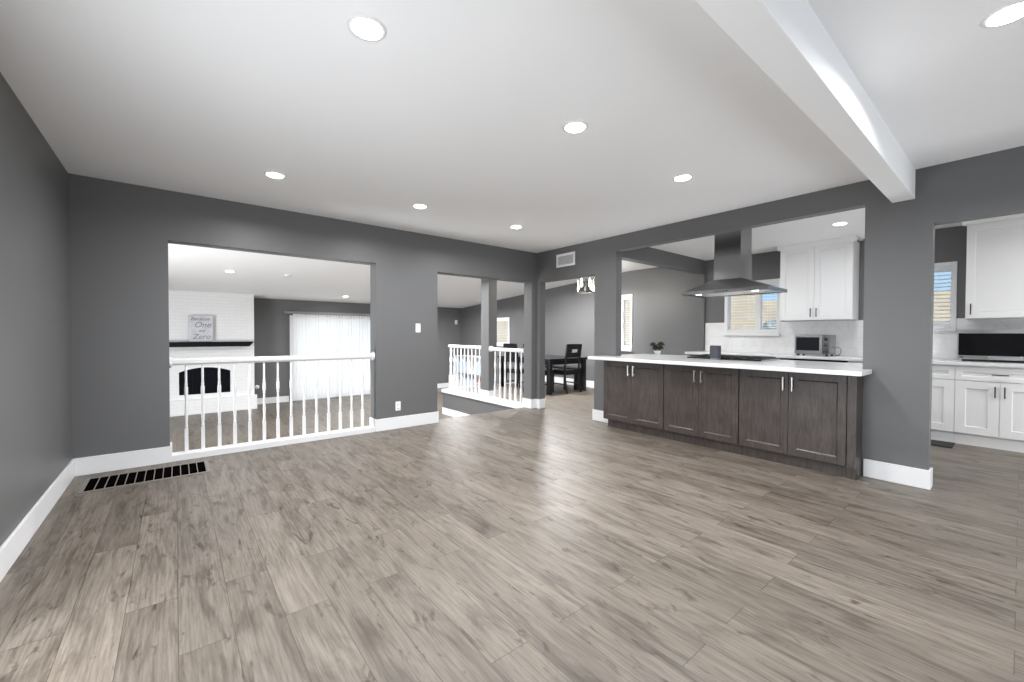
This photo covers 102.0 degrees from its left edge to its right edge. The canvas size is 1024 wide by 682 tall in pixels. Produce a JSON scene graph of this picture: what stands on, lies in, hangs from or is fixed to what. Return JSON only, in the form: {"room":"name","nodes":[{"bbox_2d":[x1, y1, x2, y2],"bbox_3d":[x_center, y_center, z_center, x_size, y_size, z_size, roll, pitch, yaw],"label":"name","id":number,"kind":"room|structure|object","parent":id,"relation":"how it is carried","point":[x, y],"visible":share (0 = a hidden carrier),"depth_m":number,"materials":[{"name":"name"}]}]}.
{"room":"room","nodes":[
{"label":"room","id":0,"kind":"room"},
{"bbox_2d":[0,72,71,546],"bbox_3d":[-1.713,-0.070,0.261,0.900,2.660,7.967,-1,1,-39],"label":"wall","id":1,"kind":"structure","parent":0,"point":[36,409],"depth_m":2.63,"materials":[{"name":"grey paint"}]},
{"bbox_2d":[0,459,74,581],"bbox_3d":[-1.362,1.177,0.570,0.016,0.158,7.967,-1,1,-39],"label":"baseboard","id":2,"kind":"structure","parent":1,"relation":"attached to","point":[19,538],"depth_m":2.58,"materials":[{"name":"white paint"}]},
{"bbox_2d":[68,173,536,458],"bbox_3d":[-2.668,0.127,4.750,8.046,3.210,0.200,-1,1,-39],"label":"wall","id":3,"kind":"structure","parent":0,"point":[120,234],"depth_m":4.06,"materials":[{"name":"grey paint"}]},
{"bbox_2d":[75,398,535,475],"bbox_3d":[-1.795,1.094,5.479,5.503,0.158,0.232,-1,1,-39],"label":"baseboard","id":4,"kind":"structure","parent":3,"relation":"attached to","point":[146,457],"depth_m":3.97,"materials":[{"name":"white paint"}]},
{"bbox_2d":[395,401,400,410],"bbox_3d":[-1.528,0.872,5.557,0.072,0.122,0.009,-1,1,-39],"label":"wall outlet","id":5,"kind":"object","parent":3,"relation":"attached to","point":[397,404],"visible":1,"depth_m":5.55,"materials":[{"name":"white plastic"}]},
{"bbox_2d":[416,324,420,331],"bbox_3d":[-1.296,-0.180,5.723,0.072,0.122,0.012,-1,1,-39],"label":"light switch","id":6,"kind":"object","parent":3,"relation":"attached to","point":[418,326],"visible":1,"depth_m":5.72,"materials":[{"name":"white plastic"}]},
{"bbox_2d":[170,387,452,452],"bbox_3d":[-3.745,1.719,8.374,10.920,0.100,7.133,-1,1,-39],"label":"floor","id":7,"kind":"structure","parent":0,"point":[177,423],"depth_m":8.56,"materials":[{"name":"grey wood"}]},
{"bbox_2d":[169,290,256,416],"bbox_3d":[-7.086,0.259,9.568,1.981,2.756,0.818,-1,1,-39],"label":"fireplace","id":8,"kind":"object","parent":7,"relation":"on","point":[232,313],"visible":0.73,"depth_m":9.51,"materials":[{"name":"white paint"}]},
{"bbox_2d":[188,315,212,341],"bbox_3d":[-6.978,-0.277,9.287,0.440,0.592,0.028,-1,1,-39],"label":"sign","id":9,"kind":"object","parent":8,"relation":"on","point":[200,327],"visible":1,"depth_m":9.27,"materials":[{"name":"grey"}]},
{"bbox_2d":[169,342,252,346],"bbox_3d":[-6.918,0.074,9.315,1.884,0.106,0.219,-1,1,-39],"label":"mantel shelf","id":10,"kind":"object","parent":8,"relation":"attached to","point":[171,344],"depth_m":9.30,"materials":[{"name":"black wood"}]},
{"bbox_2d":[455,355,480,387],"bbox_3d":[-1.277,1.038,13.480,0.400,1.110,1.600,-1,1,-39],"label":"cubby shelf","id":11,"kind":"object","parent":7,"relation":"on","point":[459,356],"visible":0.18,"depth_m":13.48,"materials":[{"name":"white paint"}]},
{"bbox_2d":[456,360,460,371],"bbox_3d":[-1.657,0.836,13.928,0.362,0.359,0.330,-1,1,-39],"label":"storage bin","id":12,"kind":"object","parent":11,"relation":"in","point":[459,365],"visible":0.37,"depth_m":13.81,"materials":[{"name":"plastic"}]},
{"bbox_2d":[462,361,466,372],"bbox_3d":[-1.409,0.842,13.623,0.362,0.359,0.330,-1,1,-39],"label":"storage bin","id":13,"kind":"object","parent":11,"relation":"in","point":[462,361],"visible":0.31,"depth_m":13.48,"materials":[{"name":"plastic"}]},
{"bbox_2d":[476,362,480,374],"bbox_3d":[-0.913,0.854,13.012,0.362,0.359,0.330,-1,1,-39],"label":"storage bin","id":14,"kind":"object","parent":11,"relation":"in","point":[477,365],"visible":0.21,"depth_m":12.94,"materials":[{"name":"plastic"}]},
{"bbox_2d":[254,298,460,401],"bbox_3d":[-5.952,0.011,11.111,10.970,3.210,0.150,-1,1,-39],"label":"wall","id":15,"kind":"structure","parent":0,"point":[271,324],"depth_m":10.97,"materials":[{"name":"grey paint"}]},
{"bbox_2d":[284,311,370,400],"bbox_3d":[-4.922,0.389,11.742,2.740,2.380,0.080,-1,1,-39],"label":"vertical blinds","id":16,"kind":"object","parent":15,"relation":"attached to","point":[305,339],"visible":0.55,"depth_m":11.56,"materials":[{"name":"white"}]},
{"bbox_2d":[295,317,370,400],"bbox_3d":[-5.025,0.472,11.854,2.300,2.270,0.120,-1,1,-39],"label":"door","id":17,"kind":"structure","parent":15,"relation":"in","point":[315,317],"depth_m":11.86,"materials":[{"name":"white paint"}]},
{"bbox_2d":[257,383,448,404],"bbox_3d":[-4.163,1.520,12.487,6.180,0.158,0.016,-1,1,-39],"label":"baseboard","id":18,"kind":"structure","parent":15,"relation":"attached to","point":[268,400],"depth_m":10.89,"materials":[{"name":"white paint"}]},
{"bbox_2d":[443,392,515,414],"bbox_3d":[-2.501,1.440,6.760,10.820,0.520,3.008,-1,1,-39],"label":"wall","id":19,"kind":"structure","parent":0,"point":[465,405],"depth_m":8.62,"materials":[{"name":"grey paint"}]},
{"bbox_2d":[442,407,468,416],"bbox_3d":[-0.828,1.602,8.514,0.015,0.150,2.410,-1,1,-39],"label":"baseboard","id":20,"kind":"structure","parent":19,"relation":"attached to","point":[449,412],"depth_m":9.09,"materials":[{"name":"white paint"}]},
{"bbox_2d":[441,382,522,407],"bbox_3d":[0.479,1.140,9.269,3.025,0.067,2.913,-1,1,-39],"label":"trim","id":21,"kind":"structure","parent":19,"relation":"attached to","point":[502,403],"depth_m":8.22,"materials":[{"name":"white paint"}]},
{"bbox_2d":[448,345,480,396],"bbox_3d":[-1.002,0.600,8.799,0.070,1.019,1.298,-1,1,-39],"label":"stair railing","id":22,"kind":"object","parent":21,"relation":"on","point":[451,379],"visible":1,"depth_m":8.79,"materials":[{"name":"white paint"}]},
{"bbox_2d":[489,346,523,404],"bbox_3d":[-0.086,0.617,7.671,0.120,1.028,1.027,-1,1,-39],"label":"stair railing","id":23,"kind":"object","parent":21,"relation":"on","point":[491,348],"visible":0.94,"depth_m":7.62,"materials":[{"name":"white paint"}]},
{"bbox_2d":[0,382,1023,681],"bbox_3d":[0.892,1.501,4.356,8.585,0.600,10.990,-1,1,-39],"label":"floor","id":24,"kind":"structure","parent":0,"point":[554,542],"depth_m":2.26,"materials":[{"name":"grey wood"}]},
{"bbox_2d":[77,460,209,493],"bbox_3d":[-3.226,1.195,3.691,0.848,0.007,0.440,-1,1,-39],"label":"floor vent","id":25,"kind":"object","parent":24,"relation":"in","point":[105,482],"visible":1,"depth_m":3.66,"materials":[{"name":"grey metal"}]},
{"bbox_2d":[169,352,374,461],"bbox_3d":[-2.608,0.667,4.776,2.064,1.040,0.155,-1,1,-39],"label":"stair railing","id":26,"kind":"object","parent":24,"relation":"on","point":[187,454],"visible":1,"depth_m":4.65,"materials":[{"name":"white paint"}]},
{"bbox_2d":[481,279,496,390],"bbox_3d":[-0.458,-0.149,8.204,0.197,2.564,0.258,-1,1,-39],"label":"column","id":27,"kind":"structure","parent":24,"relation":"on","point":[488,287],"depth_m":8.12,"materials":[{"name":"grey paint"}]},
{"bbox_2d":[480,389,497,398],"bbox_3d":[-0.462,1.044,8.223,0.229,0.153,0.290,-1,1,-39],"label":"baseboard","id":28,"kind":"structure","parent":27,"relation":"attached to","point":[486,394],"depth_m":8.12,"materials":[{"name":"white paint"}]},
{"bbox_2d":[503,343,523,389],"bbox_3d":[0.141,0.584,9.455,0.527,1.060,0.470,-1,1,-39],"label":"dining chair","id":29,"kind":"object","parent":24,"relation":"on","point":[505,345],"visible":0.48,"depth_m":9.30,"materials":[{"name":"black paint"}]},
{"bbox_2d":[523,344,553,392],"bbox_3d":[0.582,0.593,9.015,0.527,1.060,0.470,-1,1,-39],"label":"dining chair","id":30,"kind":"object","parent":24,"relation":"on","point":[523,344],"visible":0.12,"depth_m":8.99,"materials":[{"name":"black paint"}]},
{"bbox_2d":[497,355,587,394],"bbox_3d":[0.680,0.737,9.703,1.220,0.750,1.780,-1,1,-39],"label":"dining table","id":31,"kind":"object","parent":24,"relation":"on","point":[550,360],"visible":0.68,"depth_m":9.29,"materials":[{"name":"black paint"}]},
{"bbox_2d":[545,365,580,389],"bbox_3d":[1.113,0.860,10.076,0.340,0.495,1.490,-1,1,-39],"label":"bench","id":32,"kind":"object","parent":24,"relation":"on","point":[576,386],"visible":0.18,"depth_m":9.53,"materials":[{"name":"black paint"}]},
{"bbox_2d":[552,344,581,393],"bbox_3d":[1.193,0.593,9.165,0.470,1.060,0.527,-1,1,-39],"label":"dining chair","id":33,"kind":"object","parent":24,"relation":"on","point":[568,354],"visible":0.91,"depth_m":9.02,"materials":[{"name":"black paint"}]},
{"bbox_2d":[603,360,664,437],"bbox_3d":[1.623,0.724,5.442,0.262,0.921,0.911,-1,1,-39],"label":"base cabinet","id":34,"kind":"object","parent":24,"relation":"on","point":[633,391],"visible":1,"depth_m":5.34,"materials":[{"name":"brown wood"}]},
{"bbox_2d":[664,364,739,454],"bbox_3d":[2.183,0.738,4.753,0.262,0.921,0.863,-1,1,-39],"label":"base cabinet","id":35,"kind":"object","parent":24,"relation":"on","point":[701,404],"visible":0.94,"depth_m":4.66,"materials":[{"name":"brown wood"}]},
{"bbox_2d":[588,354,871,375],"bbox_3d":[2.511,0.249,5.033,1.360,0.040,2.962,-1,1,-39],"label":"countertop","id":36,"kind":"structure","parent":35,"relation":"on","point":[815,367],"depth_m":4.43,"materials":[{"name":"white stone"}]},
{"bbox_2d":[649,342,664,354],"bbox_3d":[2.208,0.108,6.302,0.178,0.199,0.241,-1,1,-39],"label":"potted plant","id":37,"kind":"object","parent":36,"relation":"on","point":[657,346],"visible":1,"depth_m":6.27,"materials":[{"name":"green plant"}]},
{"bbox_2d":[710,345,720,359],"bbox_3d":[2.485,0.142,5.063,0.090,0.174,0.104,-1,1,-39],"label":"smart speaker","id":38,"kind":"object","parent":36,"relation":"on","point":[715,350],"visible":0.99,"depth_m":5.03},
{"bbox_2d":[686,354,779,360],"bbox_3d":[2.793,0.208,5.276,0.545,0.037,0.914,-1,1,-39],"label":"cooktop","id":39,"kind":"object","parent":36,"relation":"in","point":[701,356],"visible":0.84,"depth_m":5.06,"materials":[{"name":"black glass"}]},
{"bbox_2d":[739,369,847,477],"bbox_3d":[2.741,0.751,4.066,0.262,0.921,0.905,-1,1,-39],"label":"base cabinet","id":40,"kind":"object","parent":24,"relation":"on","point":[796,419],"visible":0.99,"depth_m":3.96,"materials":[{"name":"brown wood"}]},
{"bbox_2d":[790,358,847,362],"bbox_3d":[4.576,0.722,6.084,0.655,0.924,0.670,-1,1,-39],"label":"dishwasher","id":41,"kind":"object","parent":24,"relation":"on","point":[790,358],"visible":0.1,"depth_m":5.85,"materials":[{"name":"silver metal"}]},
{"bbox_2d":[846,376,862,479],"bbox_3d":[3.063,0.758,3.702,0.223,0.921,0.062,-1,1,-39],"label":"end panel","id":42,"kind":"object","parent":24,"relation":"on","point":[855,383],"visible":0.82,"depth_m":3.64,"materials":[{"name":"brown wood"}]},
{"bbox_2d":[848,361,954,442],"bbox_3d":[5.109,0.735,5.439,0.655,0.924,0.997,-1,1,-39],"label":"base cabinet","id":43,"kind":"object","parent":24,"relation":"on","point":[943,376],"visible":0.25,"depth_m":4.95,"materials":[{"name":"white paint"}]},
{"bbox_2d":[685,351,1023,367],"bbox_3d":[4.918,0.247,5.676,0.648,0.040,5.000,-1,1,-39],"label":"countertop","id":44,"kind":"structure","parent":43,"relation":"on","point":[820,357],"depth_m":5.69,"materials":[{"name":"white stone"}]},
{"bbox_2d":[794,335,840,356],"bbox_3d":[4.518,0.064,6.122,0.396,0.309,0.499,-1,1,-39],"label":"toaster oven","id":45,"kind":"object","parent":44,"relation":"on","point":[825,345],"visible":1,"depth_m":6.03,"materials":[{"name":"silver metal"}]},
{"bbox_2d":[957,329,1023,362],"bbox_3d":[5.747,0.056,4.813,0.391,0.376,0.762,-1,1,-39],"label":"microwave oven","id":46,"kind":"object","parent":44,"relation":"on","point":[1007,345],"visible":1,"depth_m":4.78,"materials":[{"name":"silver metal"}]},
{"bbox_2d":[931,439,954,447],"bbox_3d":[4.838,1.196,5.066,0.340,0.013,0.775,-1,1,-39],"label":"floor mat","id":47,"kind":"object","parent":24,"relation":"on","point":[933,442],"visible":0.41,"depth_m":4.82,"materials":[{"name":"black fabric"}]},
{"bbox_2d":[954,365,1023,452],"bbox_3d":[5.641,0.748,4.785,0.655,0.924,0.687,-1,1,-39],"label":"base cabinet","id":48,"kind":"object","parent":24,"relation":"on","point":[989,401],"visible":1,"depth_m":4.66,"materials":[{"name":"white paint"}]},
{"bbox_2d":[0,0,1023,307],"bbox_3d":[-1.242,-1.286,5.216,11.070,0.630,15.300,-1,1,-39],"label":"ceiling","id":49,"kind":"structure","parent":0,"point":[461,110],"depth_m":2.59,"materials":[{"name":"white paint"}]},
{"bbox_2d":[264,171,285,178],"bbox_3d":[-2.076,-1.450,3.633,0.172,0.023,0.172,-1,1,-39],"label":"recessed light","id":50,"kind":"object","parent":49,"relation":"in","point":[272,174],"visible":1,"depth_m":3.61,"materials":[{"name":"white plastic"}]},
{"bbox_2d":[347,14,385,41],"bbox_3d":[-0.660,-1.416,1.885,0.172,0.023,0.172,-1,1,-39],"label":"recessed light","id":51,"kind":"object","parent":49,"relation":"in","point":[365,27],"visible":1,"depth_m":1.87,"materials":[{"name":"white plastic"}]},
{"bbox_2d":[412,204,427,208],"bbox_3d":[-1.000,-1.461,4.507,0.172,0.023,0.172,-1,1,-39],"label":"recessed light","id":52,"kind":"object","parent":49,"relation":"in","point":[419,206],"visible":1,"depth_m":4.47,"materials":[{"name":"white plastic"}]},
{"bbox_2d":[510,225,522,228],"bbox_3d":[0.053,-1.471,5.356,0.172,0.023,0.172,-1,1,-39],"label":"recessed light","id":53,"kind":"object","parent":49,"relation":"in","point":[511,226],"visible":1,"depth_m":5.33,"materials":[{"name":"white plastic"}]},
{"bbox_2d":[563,120,587,132],"bbox_3d":[0.424,-1.427,2.775,0.172,0.023,0.172,-1,1,-39],"label":"recessed light","id":54,"kind":"object","parent":49,"relation":"in","point":[576,126],"visible":1,"depth_m":2.75,"materials":[{"name":"white plastic"}]},
{"bbox_2d":[577,276,593,293],"bbox_3d":[1.439,-1.229,8.079,0.236,0.577,0.236,-1,1,-39],"label":"pendant lantern","id":55,"kind":"object","parent":49,"relation":"hanging from","point":[581,282],"visible":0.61,"depth_m":8.07,"materials":[{"name":"silver metal"}]},
{"bbox_2d":[672,174,692,180],"bbox_3d":[1.509,-1.438,3.661,0.172,0.023,0.172,-1,1,-39],"label":"recessed light","id":56,"kind":"object","parent":49,"relation":"in","point":[682,177],"visible":1,"depth_m":3.63,"materials":[{"name":"white plastic"}]},
{"bbox_2d":[682,228,786,297],"bbox_3d":[2.888,-1.040,5.419,0.627,0.859,1.060,-1,1,-39],"label":"range hood","id":57,"kind":"object","parent":49,"relation":"hanging from","point":[732,250],"visible":0.94,"depth_m":5.30,"materials":[{"name":"silver metal"}]},
{"bbox_2d":[695,0,915,202],"bbox_3d":[1.185,-1.293,1.781,5.535,0.245,0.144,-1,1,-39],"label":"ceiling beam","id":58,"kind":"structure","parent":49,"relation":"attached to","point":[786,39],"depth_m":1.92,"materials":[{"name":"white paint"}]},
{"bbox_2d":[831,222,848,225],"bbox_3d":[4.079,-1.454,5.152,0.172,0.023,0.172,-1,1,-39],"label":"recessed light","id":59,"kind":"object","parent":49,"relation":"in","point":[837,223],"visible":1,"depth_m":5.13,"materials":[{"name":"white plastic"}]},
{"bbox_2d":[980,0,1023,27],"bbox_3d":[2.145,-1.405,1.784,0.172,0.023,0.172,-1,1,-39],"label":"recessed light","id":60,"kind":"object","parent":49,"relation":"in","point":[1011,12],"visible":1,"depth_m":1.78,"materials":[{"name":"white plastic"}]},
{"bbox_2d":[622,247,705,354],"bbox_3d":[2.498,-0.167,6.967,2.774,2.660,0.153,-1,1,-39],"label":"beam","id":61,"kind":"structure","parent":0,"point":[648,255],"depth_m":7.26,"materials":[{"name":"grey paint"}]},
{"bbox_2d":[461,226,966,383],"bbox_3d":[2.708,0.075,9.031,0.150,3.210,14.300,-1,1,-39],"label":"wall","id":62,"kind":"structure","parent":0,"point":[661,313],"depth_m":8.69,"materials":[{"name":"grey paint"}]},
{"bbox_2d":[497,317,509,345],"bbox_3d":[-0.308,-0.276,12.676,0.170,0.870,0.830,-1,1,-39],"label":"window","id":63,"kind":"structure","parent":62,"relation":"in","point":[508,318],"depth_m":12.34,"materials":[{"name":"white paint"}]},
{"bbox_2d":[497,319,507,342],"bbox_3d":[-0.314,-0.298,12.671,0.055,0.715,0.720,-1,1,-39],"label":"window blind","id":64,"kind":"object","parent":63,"relation":"attached to","point":[502,320],"visible":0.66,"depth_m":12.55,"materials":[{"name":"white paint"}]},
{"bbox_2d":[545,376,593,387],"bbox_3d":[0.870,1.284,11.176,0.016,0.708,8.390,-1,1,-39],"label":"baseboard","id":65,"kind":"structure","parent":62,"relation":"attached to","point":[556,379],"depth_m":10.45,"materials":[{"name":"white paint"}]},
{"bbox_2d":[621,294,632,350],"bbox_3d":[2.459,-0.402,9.268,0.170,1.245,0.605,-1,1,-39],"label":"window","id":66,"kind":"structure","parent":62,"relation":"in","point":[623,348],"depth_m":9.14,"materials":[{"name":"white paint"}]},
{"bbox_2d":[621,297,629,346],"bbox_3d":[2.453,-0.425,9.263,0.055,1.090,0.495,-1,1,-39],"label":"window blind","id":67,"kind":"object","parent":66,"relation":"attached to","point":[624,298],"visible":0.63,"depth_m":9.16,"materials":[{"name":"white paint"}]},
{"bbox_2d":[724,278,780,335],"bbox_3d":[4.162,-0.562,7.169,0.170,0.945,0.895,-1,1,-39],"label":"window","id":68,"kind":"structure","parent":62,"relation":"in","point":[758,298],"depth_m":7.09,"materials":[{"name":"white paint"}]},
{"bbox_2d":[728,296,754,329],"bbox_3d":[4.048,-0.587,7.298,0.055,0.790,0.440,-1,1,-39],"label":"window blind","id":69,"kind":"object","parent":68,"relation":"attached to","point":[748,319],"visible":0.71,"depth_m":7.27,"materials":[{"name":"white paint"}]},
{"bbox_2d":[761,282,776,329],"bbox_3d":[4.327,-0.580,6.955,0.055,0.790,0.245,-1,1,-39],"label":"window blind","id":70,"kind":"object","parent":68,"relation":"attached to","point":[772,283],"visible":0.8,"depth_m":6.96,"materials":[{"name":"white paint"}]},
{"bbox_2d":[777,235,862,320],"bbox_3d":[4.606,-0.894,6.245,0.395,1.164,0.980,-1,1,-39],"label":"upper cabinet","id":71,"kind":"object","parent":62,"relation":"attached to","point":[820,278],"visible":1,"depth_m":6.08,"materials":[{"name":"white paint"}]},
{"bbox_2d":[705,318,1023,359],"bbox_3d":[5.185,-0.037,5.852,0.012,0.523,4.945,-1,1,-39],"label":"backsplash","id":72,"kind":"structure","parent":62,"relation":"attached to","point":[849,333],"depth_m":6.29,"materials":[{"name":"white tile"}]},
{"bbox_2d":[933,261,957,330],"bbox_3d":[5.444,-0.574,5.591,0.170,0.890,0.770,-1,1,-39],"label":"window","id":73,"kind":"structure","parent":62,"relation":"in","point":[953,295],"depth_m":5.29,"materials":[{"name":"white paint"}]},
{"bbox_2d":[933,266,950,323],"bbox_3d":[5.438,-0.596,5.586,0.055,0.735,0.660,-1,1,-39],"label":"window blind","id":74,"kind":"object","parent":73,"relation":"attached to","point":[939,269],"visible":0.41,"depth_m":5.39,"materials":[{"name":"white paint"}]},
{"bbox_2d":[962,213,1023,318],"bbox_3d":[5.740,-0.858,4.850,0.395,1.184,0.635,-1,1,-39],"label":"upper cabinet","id":75,"kind":"object","parent":62,"relation":"attached to","point":[995,246],"visible":0.98,"depth_m":4.79,"materials":[{"name":"white paint"}]},
{"bbox_2d":[536,146,1023,475],"bbox_3d":[2.981,-0.117,4.074,0.126,2.660,7.967,-1,1,-39],"label":"wall","id":76,"kind":"structure","parent":0,"point":[899,255],"depth_m":3.61,"materials":[{"name":"grey paint"}]},
{"bbox_2d":[556,251,574,267],"bbox_3d":[0.850,-1.289,6.574,0.012,0.207,0.400,-1,1,-39],"label":"air vent","id":77,"kind":"object","parent":76,"relation":"in","point":[566,259],"visible":1,"depth_m":6.57,"materials":[{"name":"white metal"}]},
{"bbox_2d":[536,399,932,489],"bbox_3d":[1.975,1.110,5.314,0.142,0.158,4.811,-1,1,-39],"label":"baseboard","id":78,"kind":"structure","parent":76,"relation":"attached to","point":[905,475],"depth_m":3.58,"materials":[{"name":"white paint"}]},
{"label":"outside","id":79,"kind":"structure","parent":0,"visible":0},
{"bbox_2d":[296,360,370,396],"bbox_3d":[0.722,1.781,7.064,50.000,0.050,50.000,-1,1,-39],"label":"ground","id":80,"kind":"structure","parent":79,"point":[342,360],"depth_m":17.98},
{"bbox_2d":[497,291,950,345],"bbox_3d":[1.176,-0.110,16.417,0.130,3.425,36.000,-1,1,-39],"label":"fence","id":81,"kind":"object","parent":80,"relation":"on","point":[742,317],"visible":0.02,"depth_m":10.46,"materials":[{"name":"beige wood"}]},
{"bbox_2d":[762,320,776,328],"bbox_3d":[5.789,0.638,9.207,0.646,2.201,0.633,-1,1,-39],"label":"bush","id":82,"kind":"object","parent":80,"relation":"on","point":[773,322],"visible":0.12,"depth_m":9.09,"materials":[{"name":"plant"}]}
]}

